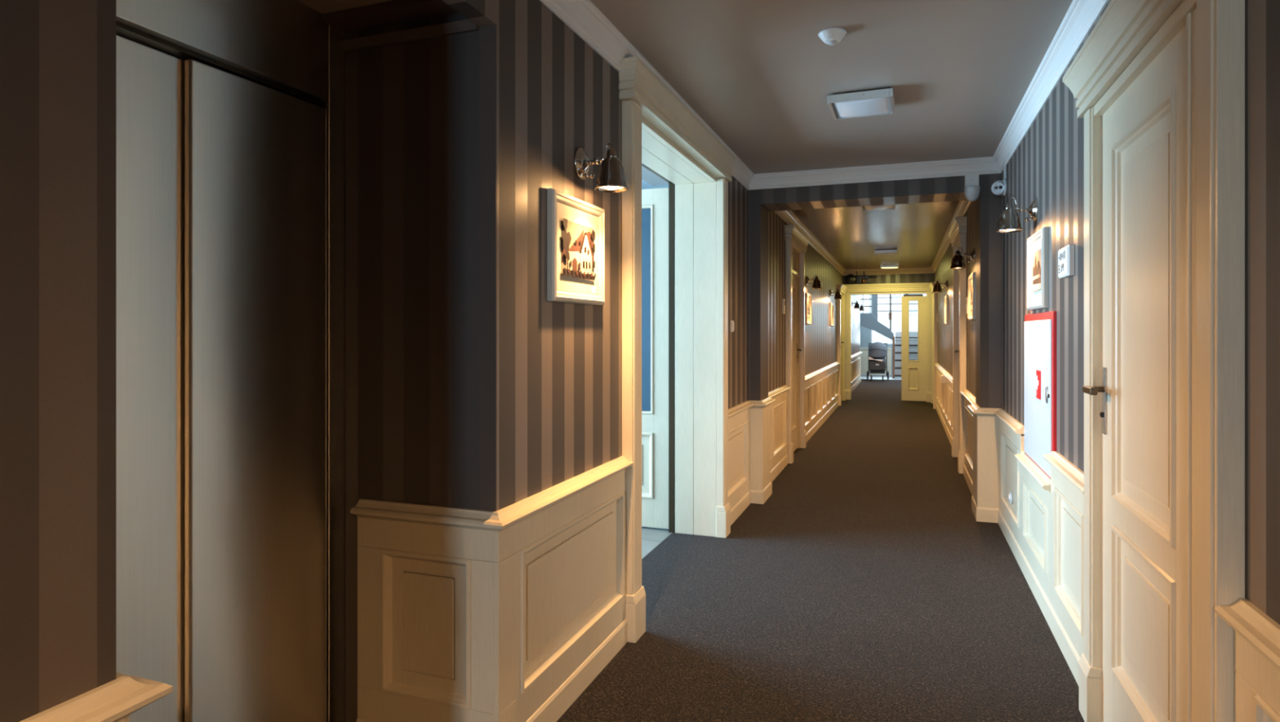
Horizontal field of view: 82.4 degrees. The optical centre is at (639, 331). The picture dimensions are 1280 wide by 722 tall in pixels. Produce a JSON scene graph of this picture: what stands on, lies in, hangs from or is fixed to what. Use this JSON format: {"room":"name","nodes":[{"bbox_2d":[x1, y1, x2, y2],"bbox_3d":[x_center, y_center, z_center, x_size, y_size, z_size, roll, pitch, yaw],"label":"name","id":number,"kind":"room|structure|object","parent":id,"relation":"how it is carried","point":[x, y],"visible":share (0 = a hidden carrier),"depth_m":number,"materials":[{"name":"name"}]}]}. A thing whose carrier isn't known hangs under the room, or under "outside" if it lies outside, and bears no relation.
{"room":"hotel corridor","nodes":[
{"label":"hotel corridor","id":0,"kind":"room"},
{"bbox_2d":[115,33,185,60],"bbox_3d":[-1.346,0.174,1.942,0.050,2.372,1.138,0,0,20],"label":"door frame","id":1,"kind":"structure","parent":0,"point":[116,33],"depth_m":1.96,"materials":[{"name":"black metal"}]},
{"bbox_2d":[297,0,394,13],"bbox_3d":[-0.958,-1.061,1.804,0.575,0.098,1.140,0,0,20],"label":"ceiling","id":2,"kind":"structure","parent":0,"point":[322,6],"depth_m":2.25,"materials":[{"name":"beige paint"}]},
{"bbox_2d":[343,13,496,721],"bbox_3d":[-0.951,0.060,2.471,1.134,2.600,0.120,0,0,20],"label":"wall","id":3,"kind":"structure","parent":0,"point":[420,116],"depth_m":2.32,"materials":[{"name":"paper"}]},
{"bbox_2d":[321,0,479,52],"bbox_3d":[-0.753,-0.969,2.283,0.515,0.087,0.100,0,0,20],"label":"trim","id":4,"kind":"structure","parent":3,"relation":"attached to","point":[396,11],"depth_m":2.29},
{"bbox_2d":[0,0,860,721],"bbox_3d":[1.506,0.060,8.705,0.830,2.600,24.600,0,0,20],"label":"wall","id":5,"kind":"structure","parent":0,"point":[58,57],"depth_m":1.13,"materials":[{"name":"paper"}]},
{"bbox_2d":[20,672,173,721],"bbox_3d":[-1.797,0.954,-0.811,0.609,0.813,4.456,0,0,20],"label":"trim","id":6,"kind":"structure","parent":5,"relation":"attached to","point":[113,701],"depth_m":1.11,"materials":[{"name":"beige paint"}]},
{"bbox_2d":[115,0,343,721],"bbox_3d":[-1.246,0.174,1.907,0.162,2.372,1.139,0,0,20],"label":"elevator","id":7,"kind":"object","parent":5,"relation":"attached to","point":[229,155],"visible":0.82,"depth_m":2.02,"materials":[{"name":"metal"}]},
{"bbox_2d":[350,456,633,721],"bbox_3d":[-0.478,0.954,2.770,0.557,0.813,1.112,0,0,20],"label":"wainscoting","id":8,"kind":"structure","parent":5,"relation":"attached to","point":[562,613],"depth_m":2.34,"materials":[{"name":"beige paint"}]},
{"bbox_2d":[546,187,604,305],"bbox_3d":[-0.231,-0.303,2.753,0.029,0.392,0.462,0,0,20],"label":"framed picture","id":9,"kind":"object","parent":5,"relation":"attached to","point":[575,227],"visible":1,"depth_m":2.71,"materials":[{"name":"white paper"}]},
{"bbox_2d":[561,217,595,280],"bbox_3d":[-0.228,-0.305,2.752,0.010,0.205,0.290,0,0,20],"label":"print","id":10,"kind":"object","parent":9,"relation":"attached to","point":[578,236],"depth_m":2.75,"materials":[{"name":"beige"}]},
{"bbox_2d":[573,142,628,192],"bbox_3d":[-0.138,-0.628,2.771,0.192,0.181,0.128,0,0,20],"label":"wall sconce","id":11,"kind":"object","parent":5,"relation":"attached to","point":[611,178],"visible":1,"depth_m":2.74,"materials":[{"name":"silver metal"}]},
{"bbox_2d":[582,172,594,178],"bbox_3d":[-0.196,-0.597,2.792,0.044,0.024,0.023,0,0,20],"label":"switch","id":12,"kind":"object","parent":11,"relation":"attached to","point":[585,175],"depth_m":2.79,"materials":[{"name":"silver metal"}]},
{"bbox_2d":[618,56,735,643],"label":"door","id":13,"kind":"structure","parent":5,"relation":"in","point":[677,482],"depth_m":4.84,"materials":[{"name":"beige paint"}]},
{"bbox_2d":[729,320,733,332],"bbox_3d":[0.665,-0.040,5.256,0.016,0.082,0.082,0,0,20],"label":"light switch","id":14,"kind":"object","parent":5,"relation":"attached to","point":[731,322],"visible":1,"depth_m":5.23,"materials":[{"name":"white plastic"}]},
{"bbox_2d":[728,385,790,525],"bbox_3d":[1.085,0.954,6.218,0.154,0.813,2.735,0,0,20],"label":"trim","id":15,"kind":"structure","parent":5,"relation":"attached to","point":[757,455],"depth_m":5.78,"materials":[{"name":"beige paint"}]},
{"bbox_2d":[782,298,785,314],"bbox_3d":[1.449,-0.255,7.365,0.022,0.150,0.090,0,0,20],"label":"thermostat","id":16,"kind":"object","parent":5,"relation":"attached to","point":[783,300],"visible":1,"depth_m":7.33,"materials":[{"name":"white plastic"}]},
{"bbox_2d":[784,224,810,464],"bbox_3d":[1.702,0.135,8.092,0.205,2.450,1.330,0,0,20],"label":"door","id":17,"kind":"structure","parent":5,"relation":"in","point":[797,242],"depth_m":8.36,"materials":[{"name":"beige paint"}]},
{"bbox_2d":[804,293,811,324],"bbox_3d":[2.131,-0.285,9.245,0.029,0.392,0.462,0,0,20],"label":"framed picture","id":18,"kind":"object","parent":5,"relation":"attached to","point":[807,296],"visible":0.99,"depth_m":9.21,"materials":[{"name":"white paper"}]},
{"bbox_2d":[807,301,809,317],"bbox_3d":[2.131,-0.287,9.245,0.006,0.205,0.290,0,0,20],"label":"print","id":19,"kind":"object","parent":18,"relation":"attached to","point":[808,302],"depth_m":9.25,"materials":[{"name":"beige"}]},
{"bbox_2d":[805,274,822,288],"bbox_3d":[2.177,-0.628,9.133,0.192,0.181,0.128,0,0,20],"label":"wall sconce","id":20,"kind":"object","parent":5,"relation":"attached to","point":[816,284],"visible":1,"depth_m":9.10,"materials":[{"name":"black metal"}]},
{"bbox_2d":[804,361,839,442],"bbox_3d":[2.785,0.954,11.024,0.054,0.813,5.030,0,0,20],"label":"trim","id":21,"kind":"structure","parent":5,"relation":"attached to","point":[821,389],"depth_m":10.54,"materials":[{"name":"beige paint"}]},
{"bbox_2d":[540,0,1109,190],"bbox_3d":[0.130,-1.185,1.106,1.825,0.110,9.370,0,0,20],"label":"trim","id":22,"kind":"structure","parent":5,"relation":"attached to","point":[583,17],"depth_m":3.74,"materials":[{"name":"white wood"}]},
{"bbox_2d":[829,302,834,326],"bbox_3d":[3.226,-0.285,12.284,0.029,0.392,0.462,0,0,20],"label":"framed picture","id":23,"kind":"object","parent":5,"relation":"attached to","point":[831,305],"visible":1,"depth_m":12.07,"materials":[{"name":"white plastic"}]},
{"bbox_2d":[829,288,841,299],"bbox_3d":[3.235,-0.628,12.068,0.192,0.181,0.128,0,0,20],"label":"wall sconce","id":24,"kind":"object","parent":5,"relation":"attached to","point":[837,295],"visible":1,"depth_m":12.03,"materials":[{"name":"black metal"}]},
{"bbox_2d":[836,284,848,405],"bbox_3d":[3.825,0.245,13.981,0.205,2.230,1.330,0,0,20],"label":"door","id":25,"kind":"structure","parent":5,"relation":"in","point":[842,288],"depth_m":14.40,"materials":[{"name":"beige paint"}]},
{"bbox_2d":[851,300,859,308],"bbox_3d":[4.903,-0.628,16.622,0.192,0.181,0.128,0,0,20],"label":"wall sconce","id":26,"kind":"object","parent":5,"relation":"attached to","point":[856,305],"visible":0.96,"depth_m":16.58,"materials":[{"name":"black metal"}]},
{"bbox_2d":[851,351,862,392],"bbox_3d":[5.155,0.954,17.525,0.054,0.813,5.530,0,0,20],"label":"trim","id":27,"kind":"structure","parent":5,"relation":"attached to","point":[855,358],"depth_m":18.23,"materials":[{"name":"beige paint"}]},
{"bbox_2d":[859,303,864,311],"bbox_3d":[5.615,-0.628,18.598,0.192,0.181,0.128,0,0,20],"label":"wall sconce","id":28,"kind":"object","parent":5,"relation":"attached to","point":[861,308],"visible":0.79,"depth_m":18.55,"materials":[{"name":"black metal"}]},
{"bbox_2d":[773,200,972,275],"bbox_3d":[3.343,-1.185,10.132,1.710,0.110,9.070,0,0,20],"label":"trim","id":29,"kind":"structure","parent":5,"relation":"attached to","point":[788,217],"depth_m":10.73,"materials":[{"name":"white wood"}]},
{"bbox_2d":[641,208,650,411],"bbox_3d":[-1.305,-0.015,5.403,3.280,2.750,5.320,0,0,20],"label":"door glass pane","id":30,"kind":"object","parent":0,"point":[646,213],"depth_m":7.63,"materials":[{"name":"glass"}]},
{"bbox_2d":[641,179,668,189],"bbox_3d":[-1.333,-1.440,5.370,3.250,0.100,5.200,0,0,20],"label":"ceiling","id":31,"kind":"structure","parent":0,"point":[645,185],"depth_m":6.99,"materials":[{"name":"white paint"}]},
{"bbox_2d":[556,373,1084,721],"bbox_3d":[3.000,1.390,10.239,8.100,0.060,28.500,0,0,20],"label":"floor","id":32,"kind":"structure","parent":0,"point":[868,586],"depth_m":3.60,"materials":[{"name":"carpet"}]},
{"bbox_2d":[866,342,888,381],"bbox_3d":[6.671,0.823,20.514,0.590,1.075,0.911,0,0,20],"label":"stroller","id":33,"kind":"object","parent":32,"relation":"on","point":[877,351],"visible":1,"depth_m":20.29,"materials":[{"name":"black fabric"}]},
{"bbox_2d":[868,356,883,361],"bbox_3d":[6.528,0.758,20.225,0.386,0.141,0.180,0,0,20],"label":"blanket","id":34,"kind":"object","parent":33,"relation":"on","point":[870,359],"depth_m":20.24,"materials":[{"name":"beige fabric"}]},
{"bbox_2d":[869,370,884,373],"bbox_3d":[6.647,1.100,20.446,0.400,0.158,0.478,0,0,20],"label":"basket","id":35,"kind":"object","parent":33,"relation":"on","point":[870,371],"depth_m":20.22,"materials":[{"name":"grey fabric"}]},
{"bbox_2d":[860,293,917,378],"bbox_3d":[7.424,-0.740,21.985,2.260,4.200,1.400,0,0,20],"label":"staircase","id":36,"kind":"structure","parent":32,"relation":"on","point":[869,321],"depth_m":21.79,"materials":[{"name":"grey paint"}]},
{"bbox_2d":[590,0,1072,270],"bbox_3d":[1.498,-1.290,5.705,2.950,0.100,18.950,0,0,20],"label":"ceiling","id":37,"kind":"structure","parent":0,"point":[760,73],"depth_m":3.57,"materials":[{"name":"beige paint"}]},
{"bbox_2d":[817,26,846,45],"bbox_3d":[0.797,-1.216,3.029,0.114,0.047,0.114,0,0,20],"label":"smoke detector","id":38,"kind":"object","parent":37,"relation":"attached to","point":[829,36],"visible":1,"depth_m":3.00,"materials":[{"name":"white plastic"}]},
{"bbox_2d":[826,88,895,119],"bbox_3d":[1.181,-1.211,3.888,0.324,0.058,0.328,0,0,21],"label":"ceiling lamp","id":39,"kind":"object","parent":37,"relation":"attached to","point":[873,102],"visible":1,"depth_m":3.81,"materials":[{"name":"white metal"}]},
{"bbox_2d":[831,97,891,117],"bbox_3d":[1.182,-1.192,3.890,0.285,0.020,0.304,0,0,21],"label":"diffuser","id":40,"kind":"object","parent":39,"relation":"attached to","point":[842,107],"depth_m":3.86,"materials":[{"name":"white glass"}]},
{"bbox_2d":[860,204,896,210],"bbox_3d":[2.273,-1.211,6.970,0.324,0.058,0.328,0,0,20],"label":"ceiling lamp","id":41,"kind":"object","parent":37,"relation":"attached to","point":[880,206],"visible":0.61,"depth_m":6.99,"materials":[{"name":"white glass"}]},
{"bbox_2d":[862,204,893,209],"bbox_3d":[2.274,-1.192,6.972,0.285,0.020,0.304,0,0,20],"label":"diffuser","id":42,"kind":"object","parent":41,"relation":"attached to","point":[881,206],"depth_m":6.97,"materials":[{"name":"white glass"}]},
{"bbox_2d":[874,248,897,255],"bbox_3d":[3.748,-1.211,11.137,0.324,0.058,0.328,0,0,20],"label":"ceiling lamp","id":43,"kind":"object","parent":37,"relation":"attached to","point":[878,252],"visible":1,"depth_m":11.03,"materials":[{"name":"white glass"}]},
{"bbox_2d":[875,252,895,254],"bbox_3d":[3.749,-1.192,11.139,0.285,0.020,0.304,0,0,20],"label":"diffuser","id":44,"kind":"object","parent":43,"relation":"attached to","point":[877,253],"depth_m":11.06,"materials":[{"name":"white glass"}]},
{"bbox_2d":[880,264,898,268],"bbox_3d":[4.639,-1.211,13.579,0.324,0.058,0.328,0,0,20],"label":"ceiling lamp","id":45,"kind":"object","parent":37,"relation":"attached to","point":[883,266],"visible":1,"depth_m":13.46,"materials":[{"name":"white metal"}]},
{"bbox_2d":[747,173,1001,408],"bbox_3d":[1.726,0.060,5.703,2.220,2.600,0.360,0,0,20],"label":"wall","id":46,"kind":"structure","parent":0,"point":[760,202],"depth_m":5.54,"materials":[{"name":"paper"}]},
{"bbox_2d":[964,173,980,201],"bbox_3d":[2.374,-1.030,5.221,0.106,0.196,0.105,0,0,20],"label":"sensor","id":47,"kind":"object","parent":46,"relation":"attached to","point":[971,188],"visible":1,"depth_m":5.21,"materials":[{"name":"white plastic"}]},
{"bbox_2d":[842,273,934,294],"bbox_3d":[4.944,0.060,14.455,2.100,2.600,0.150,0,0,20],"label":"wall","id":48,"kind":"structure","parent":0,"point":[917,277],"depth_m":14.33,"materials":[{"name":"paper"}]},
{"bbox_2d":[844,283,931,402],"bbox_3d":[4.881,0.209,14.419,1.785,2.302,0.260,0,0,20],"label":"door","id":49,"kind":"structure","parent":48,"relation":"in","point":[916,375],"depth_m":14.29,"materials":[{"name":"beige paint"}]},
{"bbox_2d":[844,271,876,284],"bbox_3d":[4.386,-1.077,14.504,0.606,0.270,0.116,0,0,20],"label":"machine","id":50,"kind":"object","parent":49,"relation":"on","point":[851,279],"visible":1,"depth_m":14.53,"materials":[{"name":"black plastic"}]},
{"bbox_2d":[860,325,917,374],"bbox_3d":[7.828,-0.740,21.425,6.800,4.200,3.820,0,0,20],"label":"wall","id":51,"kind":"structure","parent":0,"point":[865,333],"depth_m":23.52,"materials":[{"name":"grey paint"}]},
{"bbox_2d":[862,294,871,313],"bbox_3d":[7.066,-0.965,23.629,0.770,0.850,0.070,0,0,20],"label":"window","id":52,"kind":"structure","parent":51,"relation":"in","point":[862,295],"depth_m":23.48,"materials":[{"name":"white glass"}]},
{"bbox_2d":[860,347,891,374],"bbox_3d":[7.411,0.940,23.451,1.240,0.840,0.050,0,0,20],"label":"baseboard","id":53,"kind":"structure","parent":51,"relation":"attached to","point":[864,355],"depth_m":23.48,"materials":[{"name":"beige paint"}]},
{"bbox_2d":[871,293,917,344],"bbox_3d":[8.242,-0.490,23.205,1.730,1.800,0.070,0,0,20],"label":"window","id":54,"kind":"structure","parent":51,"relation":"in","point":[891,343],"depth_m":23.30,"materials":[{"name":"white glass"}]},
{"bbox_2d":[934,200,975,397],"bbox_3d":[4.259,0.060,9.795,0.240,2.600,9.082,0,0,20],"label":"wall","id":55,"kind":"structure","parent":0,"point":[943,273],"depth_m":9.13,"materials":[{"name":"paper"}]},
{"bbox_2d":[928,282,937,408],"bbox_3d":[5.429,0.245,13.403,0.205,2.230,1.330,0,0,20],"label":"door","id":56,"kind":"structure","parent":55,"relation":"in","point":[934,295],"depth_m":12.88,"materials":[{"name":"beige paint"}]},
{"bbox_2d":[932,279,947,293],"bbox_3d":[4.086,-0.628,9.954,0.192,0.181,0.128,0,0,20],"label":"wall sconce","id":57,"kind":"object","parent":55,"relation":"attached to","point":[937,287],"visible":1,"depth_m":9.93,"materials":[{"name":"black metal"}]},
{"bbox_2d":[940,375,946,383],"bbox_3d":[4.109,0.640,9.893,0.066,0.100,0.160,0,0,20],"label":"outlet box","id":58,"kind":"object","parent":55,"relation":"attached to","point":[943,379],"visible":0.89,"depth_m":9.82,"materials":[{"name":"white plastic"}]},
{"bbox_2d":[934,363,952,446],"bbox_3d":[4.333,0.954,10.434,0.054,0.813,5.090,0,0,20],"label":"trim","id":59,"kind":"structure","parent":55,"relation":"attached to","point":[944,406],"depth_m":10.02,"materials":[{"name":"beige paint"}]},
{"bbox_2d":[944,294,948,324],"bbox_3d":[4.163,-0.295,9.927,0.029,0.392,0.462,0,0,20],"label":"framed picture","id":60,"kind":"object","parent":55,"relation":"attached to","point":[946,297],"visible":1,"depth_m":9.71,"materials":[{"name":"white plastic"}]},
{"bbox_2d":[947,216,966,474],"bbox_3d":[3.299,0.135,7.495,0.205,2.450,1.250,0,0,20],"label":"door","id":61,"kind":"structure","parent":55,"relation":"in","point":[957,233],"depth_m":7.04,"materials":[{"name":"beige paint"}]},
{"bbox_2d":[950,247,975,269],"bbox_3d":[2.733,-0.628,6.200,0.192,0.181,0.128,0,0,20],"label":"wall sconce","id":62,"kind":"object","parent":55,"relation":"attached to","point":[957,262],"visible":1,"depth_m":6.17,"materials":[{"name":"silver metal"}]},
{"bbox_2d":[965,297,968,314],"bbox_3d":[3.014,-0.240,6.727,0.022,0.150,0.090,0,0,20],"label":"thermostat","id":63,"kind":"object","parent":55,"relation":"attached to","point":[966,298],"visible":0.76,"depth_m":6.69,"materials":[{"name":"white plastic"}]},
{"bbox_2d":[968,272,975,320],"bbox_3d":[2.834,-0.295,6.239,0.029,0.392,0.462,0,0,20],"label":"framed picture","id":64,"kind":"object","parent":55,"relation":"attached to","point":[971,278],"visible":0.97,"depth_m":6.22,"materials":[{"name":"white plastic"}]},
{"bbox_2d":[969,284,972,309],"bbox_3d":[2.833,-0.297,6.239,0.006,0.205,0.290,0,0,20],"label":"print","id":65,"kind":"object","parent":64,"relation":"attached to","point":[971,306],"depth_m":6.27,"materials":[{"name":"beige"}]},
{"bbox_2d":[1001,0,1279,708],"bbox_3d":[1.102,0.060,0.756,0.240,2.600,9.370,0,0,20],"label":"wall","id":66,"kind":"structure","parent":0,"point":[1047,165],"depth_m":1.49,"materials":[{"name":"paper"}]},
{"bbox_2d":[991,165,1007,195],"bbox_3d":[2.450,-1.029,4.985,0.100,0.202,0.114,0,0,20],"label":"security camera","id":67,"kind":"object","parent":66,"relation":"attached to","point":[999,187],"visible":1,"depth_m":4.95,"materials":[{"name":"grey plastic"}]},
{"bbox_2d":[1008,492,1012,505],"bbox_3d":[2.368,1.065,4.674,0.018,0.084,0.084,0,0,20],"label":"wall outlet","id":68,"kind":"object","parent":66,"relation":"attached to","point":[1010,496],"visible":1,"depth_m":4.66,"materials":[{"name":"white plastic"}]},
{"bbox_2d":[995,196,1038,232],"bbox_3d":[2.002,-0.628,3.892,0.192,0.181,0.128,0,0,20],"label":"wall sconce","id":69,"kind":"object","parent":66,"relation":"attached to","point":[1009,221],"visible":1,"depth_m":3.86,"materials":[{"name":"silver metal"}]},
{"bbox_2d":[1024,217,1033,221],"bbox_3d":[2.061,-0.597,3.871,0.044,0.024,0.023,0,0,20],"label":"switch","id":70,"kind":"object","parent":69,"relation":"attached to","point":[1026,219],"depth_m":3.87,"materials":[{"name":"silver metal"}]},
{"bbox_2d":[960,389,1084,687],"bbox_3d":[2.327,0.954,4.795,0.194,0.813,4.600,0,0,20],"label":"wainscoting","id":71,"kind":"structure","parent":66,"relation":"attached to","point":[992,471],"depth_m":3.36,"materials":[{"name":"beige paint"}]},
{"bbox_2d":[1014,451,1050,626],"bbox_3d":[2.042,1.025,3.798,0.054,0.670,0.910,0,0,20],"label":"trim","id":72,"kind":"structure","parent":66,"relation":"attached to","point":[1035,551],"depth_m":3.77,"materials":[{"name":"beige paint"}]},
{"bbox_2d":[1026,226,1048,310],"bbox_3d":[2.040,-0.312,3.756,0.029,0.392,0.462,0,0,20],"label":"framed picture","id":73,"kind":"object","parent":66,"relation":"attached to","point":[1037,243],"visible":1,"depth_m":3.71,"materials":[{"name":"white paper"}]},
{"bbox_2d":[1031,248,1040,292],"bbox_3d":[2.039,-0.315,3.756,0.006,0.205,0.290,0,0,20],"label":"print","id":74,"kind":"object","parent":73,"relation":"attached to","point":[1036,253],"depth_m":3.77,"materials":[{"name":"beige paper"}]},
{"bbox_2d":[1024,311,1056,479],"bbox_3d":[2.035,0.296,3.736,0.026,0.783,0.830,0,0,20],"label":"cabinet","id":75,"kind":"object","parent":66,"relation":"attached to","point":[1040,336],"visible":0.88,"depth_m":3.61,"materials":[{"name":"red paint"}]},
{"bbox_2d":[1057,244,1075,278],"bbox_3d":[1.800,-0.295,3.087,0.026,0.125,0.205,0,0,20],"label":"sign","id":76,"kind":"object","parent":66,"relation":"attached to","point":[1066,255],"visible":1,"depth_m":3.02,"materials":[{"name":"white plastic"}]},
{"bbox_2d":[1062,0,1244,721],"bbox_3d":[1.401,0.209,2.067,0.125,2.302,1.320,0,0,20],"label":"door","id":77,"kind":"structure","parent":66,"relation":"in","point":[1158,86],"depth_m":1.94,"materials":[{"name":"beige paint"}]},
{"bbox_2d":[1213,598,1279,721],"bbox_3d":[0.295,0.954,-1.047,0.054,0.813,5.430,0,0,20],"label":"trim","id":78,"kind":"structure","parent":66,"relation":"attached to","point":[1256,636],"depth_m":1.40,"materials":[{"name":"beige paint"}]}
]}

